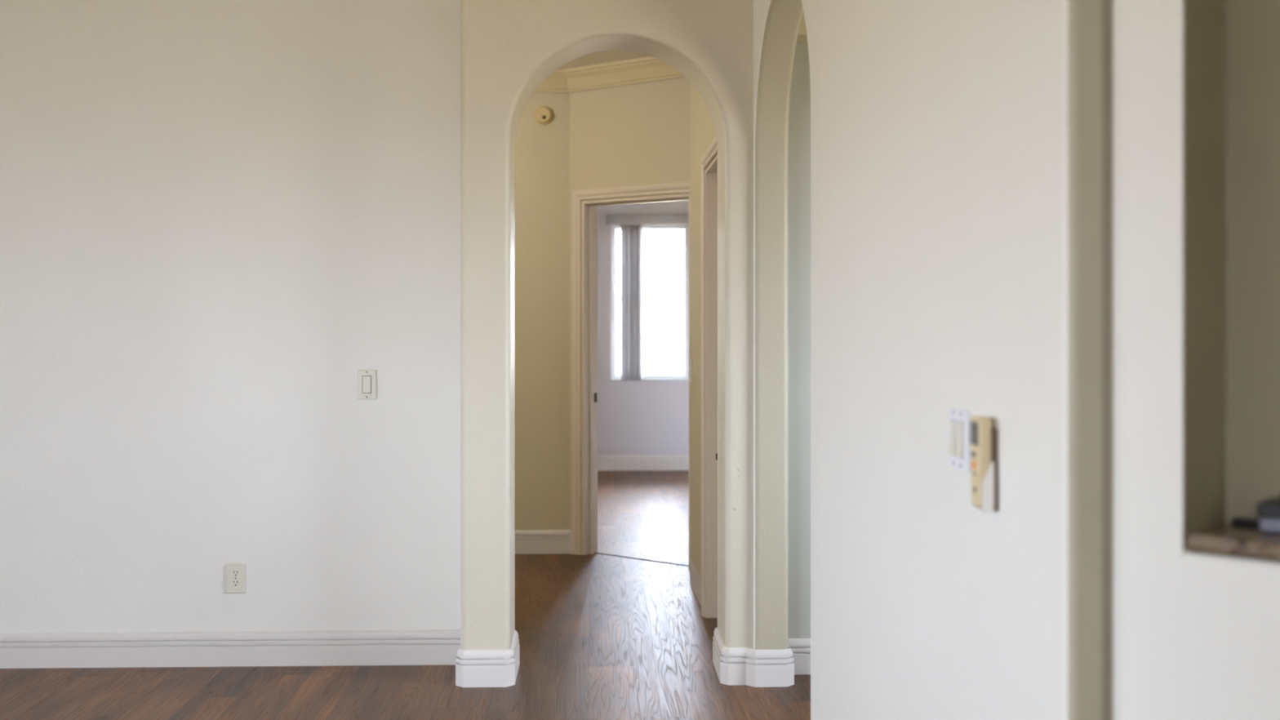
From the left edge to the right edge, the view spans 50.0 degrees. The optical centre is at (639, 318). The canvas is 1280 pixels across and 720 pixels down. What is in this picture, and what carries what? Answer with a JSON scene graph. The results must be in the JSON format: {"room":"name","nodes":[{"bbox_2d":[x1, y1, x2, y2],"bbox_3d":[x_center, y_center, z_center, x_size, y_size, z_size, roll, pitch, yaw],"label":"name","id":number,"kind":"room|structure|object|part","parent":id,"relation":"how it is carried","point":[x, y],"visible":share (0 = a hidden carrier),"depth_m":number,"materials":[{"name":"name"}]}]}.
{"room":"empty living room","nodes":[
{"label":"empty living room","id":0,"kind":"room"},
{"bbox_2d":[0,0,460,632],"bbox_3d":[-2.436,-0.143,5.442,3.600,3.080,0.130,0,0,-2],"label":"wall","id":1,"kind":"structure","parent":0,"point":[215,215],"depth_m":5.40,"materials":[{"name":"white paint"}]},
{"bbox_2d":[0,629,460,668],"bbox_3d":[-2.418,1.300,5.368,3.490,0.135,0.018,0,0,-2],"label":"baseboard","id":2,"kind":"structure","parent":1,"relation":"attached to","point":[432,646],"depth_m":5.39,"materials":[{"name":"white wood"}]},
{"bbox_2d":[226,563,245,593],"bbox_3d":[-1.590,1.022,5.399,0.076,0.118,0.010,0,0,-2],"label":"electrical outlet","id":3,"kind":"object","parent":1,"relation":"attached to","point":[235,572],"visible":1,"depth_m":5.39,"materials":[{"name":"beige plastic"}]},
{"bbox_2d":[231,579,239,586],"bbox_3d":[-1.590,1.042,5.395,0.034,0.027,0.003,0,0,-2],"label":"receptacle","id":4,"kind":"object","parent":3,"relation":"attached to","point":[234,583],"depth_m":5.39,"materials":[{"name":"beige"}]},
{"bbox_2d":[231,569,239,577],"bbox_3d":[-1.590,1.002,5.395,0.034,0.027,0.003,0,0,-2],"label":"receptacle","id":5,"kind":"object","parent":3,"relation":"attached to","point":[234,573],"depth_m":5.39,"materials":[{"name":"white plastic"}]},
{"bbox_2d":[357,369,376,399],"bbox_3d":[-1.078,0.261,5.414,0.074,0.117,0.012,0,0,-2],"label":"light switch","id":6,"kind":"object","parent":1,"relation":"attached to","point":[366,379],"visible":1,"depth_m":5.41,"materials":[{"name":"beige plastic"}]},
{"bbox_2d":[0,470,810,719],"bbox_3d":[0.041,1.427,4.954,8.800,0.120,15.300,0,0,-2],"label":"floor","id":7,"kind":"structure","parent":0,"point":[602,637],"depth_m":5.24,"materials":[{"name":"brown wood"}]},
{"bbox_2d":[515,92,569,529],"bbox_3d":[-1.634,-0.018,8.012,2.447,2.830,0.120,0,0,-2],"label":"wall","id":8,"kind":"structure","parent":0,"point":[542,153],"depth_m":7.99,"materials":[{"name":"beige paint"}]},
{"bbox_2d":[533,105,553,125],"bbox_3d":[-0.562,-1.181,7.966,0.115,0.115,0.040,0,0,-2],"label":"smoke detector","id":9,"kind":"object","parent":8,"relation":"attached to","point":[543,115],"visible":1,"depth_m":7.95,"materials":[{"name":"beige plastic"}]},
{"bbox_2d":[515,529,572,554],"bbox_3d":[-1.569,1.300,7.936,2.372,0.135,0.035,0,0,-2],"label":"baseboard","id":10,"kind":"structure","parent":8,"relation":"attached to","point":[526,541],"depth_m":7.97,"materials":[{"name":"white wood"}]},
{"bbox_2d":[533,56,684,92],"bbox_3d":[-1.089,-1.374,7.813,3.311,0.118,0.607,0,0,11],"label":"crown molding","id":11,"kind":"structure","parent":8,"relation":"attached to","point":[650,68],"depth_m":7.74,"materials":[{"name":"beige wood"}]},
{"bbox_2d":[557,50,648,69],"bbox_3d":[-0.086,-1.483,8.921,8.800,0.100,7.362,0,0,-2],"label":"ceiling","id":12,"kind":"structure","parent":0,"point":[606,56],"depth_m":7.56,"materials":[{"name":"paint"}]},
{"bbox_2d":[569,76,689,555],"bbox_3d":[0.158,-0.018,7.620,1.350,2.830,0.120,0,0,38],"label":"wall","id":13,"kind":"structure","parent":0,"point":[636,134],"depth_m":7.73,"materials":[{"name":"beige paint"}]},
{"bbox_2d":[572,182,689,569],"bbox_3d":[0.003,0.313,7.731,0.906,2.108,0.141,0,0,38],"label":"door frame","id":14,"kind":"structure","parent":13,"relation":"in","point":[589,208],"depth_m":7.94,"materials":[{"name":"beige wood"}]},
{"bbox_3d":[-0.260,0.462,8.000,0.003,0.056,0.026,0,0,38],"label":"strike plate","id":15,"kind":"part","parent":14,"relation":"part of","materials":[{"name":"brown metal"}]},
{"bbox_2d":[594,552,688,566],"bbox_3d":[0.029,1.365,7.763,0.748,0.004,0.014,0,0,38],"label":"threshold","id":16,"kind":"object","parent":13,"relation":"attached to","point":[594,553],"depth_m":7.77,"materials":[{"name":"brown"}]},
{"bbox_2d":[460,0,807,649],"bbox_3d":[1.228,-0.168,5.318,3.805,3.190,0.352,0,0,-2],"label":"wall","id":17,"kind":"structure","parent":0,"point":[508,48],"depth_m":5.12,"materials":[{"name":"beige paint"}]},
{"bbox_2d":[455,630,519,687],"bbox_3d":[-0.620,1.300,5.268,0.298,0.135,0.370,0,0,-2],"label":"baseboard","id":18,"kind":"structure","parent":17,"relation":"attached to","point":[473,668],"depth_m":5.09,"materials":[{"name":"white wood"}]},
{"bbox_2d":[597,200,688,455],"bbox_3d":[0.102,-0.018,12.425,4.600,2.830,0.140,0,0,-2],"label":"wall","id":19,"kind":"structure","parent":0,"point":[635,417],"depth_m":12.35,"materials":[{"name":"paint"}]},
{"bbox_2d":[597,454,688,471],"bbox_3d":[0.054,1.300,12.344,4.300,0.135,0.018,0,0,-2],"label":"baseboard","id":20,"kind":"structure","parent":19,"relation":"attached to","point":[604,462],"depth_m":12.34,"materials":[{"name":"white wood"}]},
{"bbox_2d":[611,225,688,378],"bbox_3d":[0.092,-0.148,12.449,0.707,1.410,0.050,0,0,-2],"label":"window","id":21,"kind":"structure","parent":19,"relation":"in","point":[614,228],"depth_m":12.43,"materials":[{"name":"white"}]},
{"bbox_2d":[606,214,688,380],"bbox_3d":[0.123,-0.188,12.317,0.840,1.480,0.073,0,0,-2],"label":"vertical blind","id":22,"kind":"object","parent":21,"relation":"attached to","point":[632,226],"visible":0.91,"depth_m":12.30,"materials":[{"name":"white plastic"}]},
{"bbox_3d":[0.093,-0.176,12.444,0.617,0.024,0.040,0,0,-2],"label":"meeting rail","id":23,"kind":"part","parent":21,"relation":"part of","materials":[{"name":"white"}]},
{"bbox_2d":[611,377,688,380],"bbox_3d":[0.095,0.552,12.382,0.707,0.018,0.085,0,0,-2],"label":"window sill","id":24,"kind":"structure","parent":19,"relation":"attached to","point":[661,379],"depth_m":12.34,"materials":[{"name":"white wood"}]},
{"bbox_2d":[689,82,717,582],"bbox_3d":[0.792,-0.018,6.284,1.013,2.870,1.660,0,0,-2],"label":"wall","id":25,"kind":"structure","parent":0,"point":[702,129],"depth_m":6.82,"materials":[{"name":"beige paint"}]},
{"bbox_2d":[688,358,692,382],"bbox_3d":[0.255,0.265,7.012,0.018,0.122,0.072,0,0,-2],"label":"hall light switch","id":26,"kind":"object","parent":25,"relation":"attached to","point":[690,369],"visible":1,"depth_m":6.98,"materials":[{"name":"beige plastic"}]},
{"bbox_3d":[0.260,0.265,7.012,0.007,0.122,0.072,0,0,-2],"label":"plate","id":27,"kind":"part","parent":26,"relation":"part of","materials":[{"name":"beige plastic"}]},
{"bbox_2d":[690,558,701,606],"bbox_3d":[0.328,1.300,6.724,0.113,0.135,0.750,0,0,-2],"label":"baseboard","id":28,"kind":"structure","parent":25,"relation":"attached to","point":[695,580],"depth_m":6.77,"materials":[{"name":"white wood"}]},
{"bbox_2d":[701,134,717,617],"bbox_3d":[0.365,0.313,5.894,0.141,2.108,0.884,0,0,-2],"label":"door frame","id":29,"kind":"structure","parent":25,"relation":"in","point":[708,175],"depth_m":6.25,"materials":[{"name":"beige wood"}]},
{"bbox_2d":[787,43,810,638],"bbox_3d":[1.809,0.179,5.371,2.640,2.475,0.100,0,0,-2],"label":"wall","id":30,"kind":"structure","parent":0,"point":[799,120],"depth_m":5.28,"materials":[{"name":"grey paint"}]},
{"bbox_2d":[787,638,810,675],"bbox_3d":[1.781,1.300,5.311,2.500,0.135,0.018,0,0,-2],"label":"baseboard","id":31,"kind":"structure","parent":30,"relation":"attached to","point":[800,647],"depth_m":5.26,"materials":[{"name":"white wood"}]},
{"bbox_2d":[753,0,1102,719],"bbox_3d":[0.591,-0.168,3.781,0.130,3.190,3.378,0,0,-4],"label":"wall","id":32,"kind":"structure","parent":0,"point":[956,153],"depth_m":2.80,"materials":[{"name":"white paint"}]},
{"bbox_2d":[712,626,794,687],"bbox_3d":[0.433,1.300,5.282,0.275,0.135,0.393,0,0,-2],"label":"baseboard","id":33,"kind":"structure","parent":32,"relation":"attached to","point":[747,666],"depth_m":5.11,"materials":[{"name":"white wood"}]},
{"bbox_2d":[948,406,968,472],"bbox_3d":[0.606,0.230,2.621,0.012,0.117,0.116,0,0,-4],"label":"double light switch","id":34,"kind":"object","parent":32,"relation":"attached to","point":[958,418],"visible":1,"depth_m":2.60,"materials":[{"name":"white plastic"}]},
{"bbox_2d":[972,427,998,511],"bbox_3d":[0.611,0.266,2.429,0.031,0.144,0.060,0,0,-4],"label":"cradle","id":35,"kind":"object","parent":32,"relation":"attached to","point":[989,496],"visible":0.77,"depth_m":2.40,"materials":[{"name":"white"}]},
{"bbox_2d":[970,415,991,506],"bbox_3d":[0.602,0.253,2.428,0.024,0.158,0.052,0,0,-4],"label":"remote control","id":36,"kind":"object","parent":35,"relation":"in","point":[980,426],"visible":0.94,"depth_m":2.40,"materials":[{"name":"beige plastic"}]},
{"bbox_3d":[0.622,0.266,2.429,0.010,0.144,0.052,0,0,-4],"label":"plate","id":37,"kind":"part","parent":35,"relation":"part of","materials":[{"name":"white plastic"}]},
{"bbox_2d":[1101,0,1112,719],"bbox_3d":[0.697,-0.158,2.240,0.052,3.150,0.290,0,0,0],"label":"wall","id":38,"kind":"structure","parent":0,"point":[1107,5],"depth_m":2.10,"materials":[{"name":"beige paint"}]},
{"bbox_2d":[1112,0,1279,719],"bbox_3d":[2.099,-0.158,1.004,3.500,3.150,0.300,0,0,43],"label":"wall","id":39,"kind":"structure","parent":0,"point":[1196,634],"depth_m":2.05,"materials":[{"name":"white paint"}]},
{"bbox_2d":[1186,521,1279,560],"bbox_3d":[1.235,0.328,1.722,1.030,0.025,0.173,0,0,43],"label":"granite ledge","id":40,"kind":"object","parent":39,"relation":"on","point":[1228,538],"visible":0.94,"depth_m":1.98,"materials":[{"name":"brown stone"}]},
{"bbox_2d":[1231,517,1259,526],"bbox_3d":[0.946,0.310,2.073,0.099,0.009,0.014,0,0,43],"label":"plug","id":41,"kind":"object","parent":40,"relation":"on","point":[1240,521],"visible":0.46,"depth_m":2.09,"materials":[{"name":"black plastic"}]},
{"bbox_2d":[1256,497,1279,533],"bbox_3d":[0.975,0.285,2.010,0.116,0.060,0.077,0,0,38],"label":"box","id":42,"kind":"object","parent":40,"relation":"on","point":[1268,509],"visible":1,"depth_m":2.01,"materials":[{"name":"grey plastic"}]},
{"bbox_2d":[1226,0,1279,522],"bbox_3d":[1.308,-0.371,1.800,1.142,1.624,0.040,0,0,43],"label":"wall","id":43,"kind":"structure","parent":0,"point":[1252,26],"depth_m":2.11,"materials":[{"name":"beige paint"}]}
]}

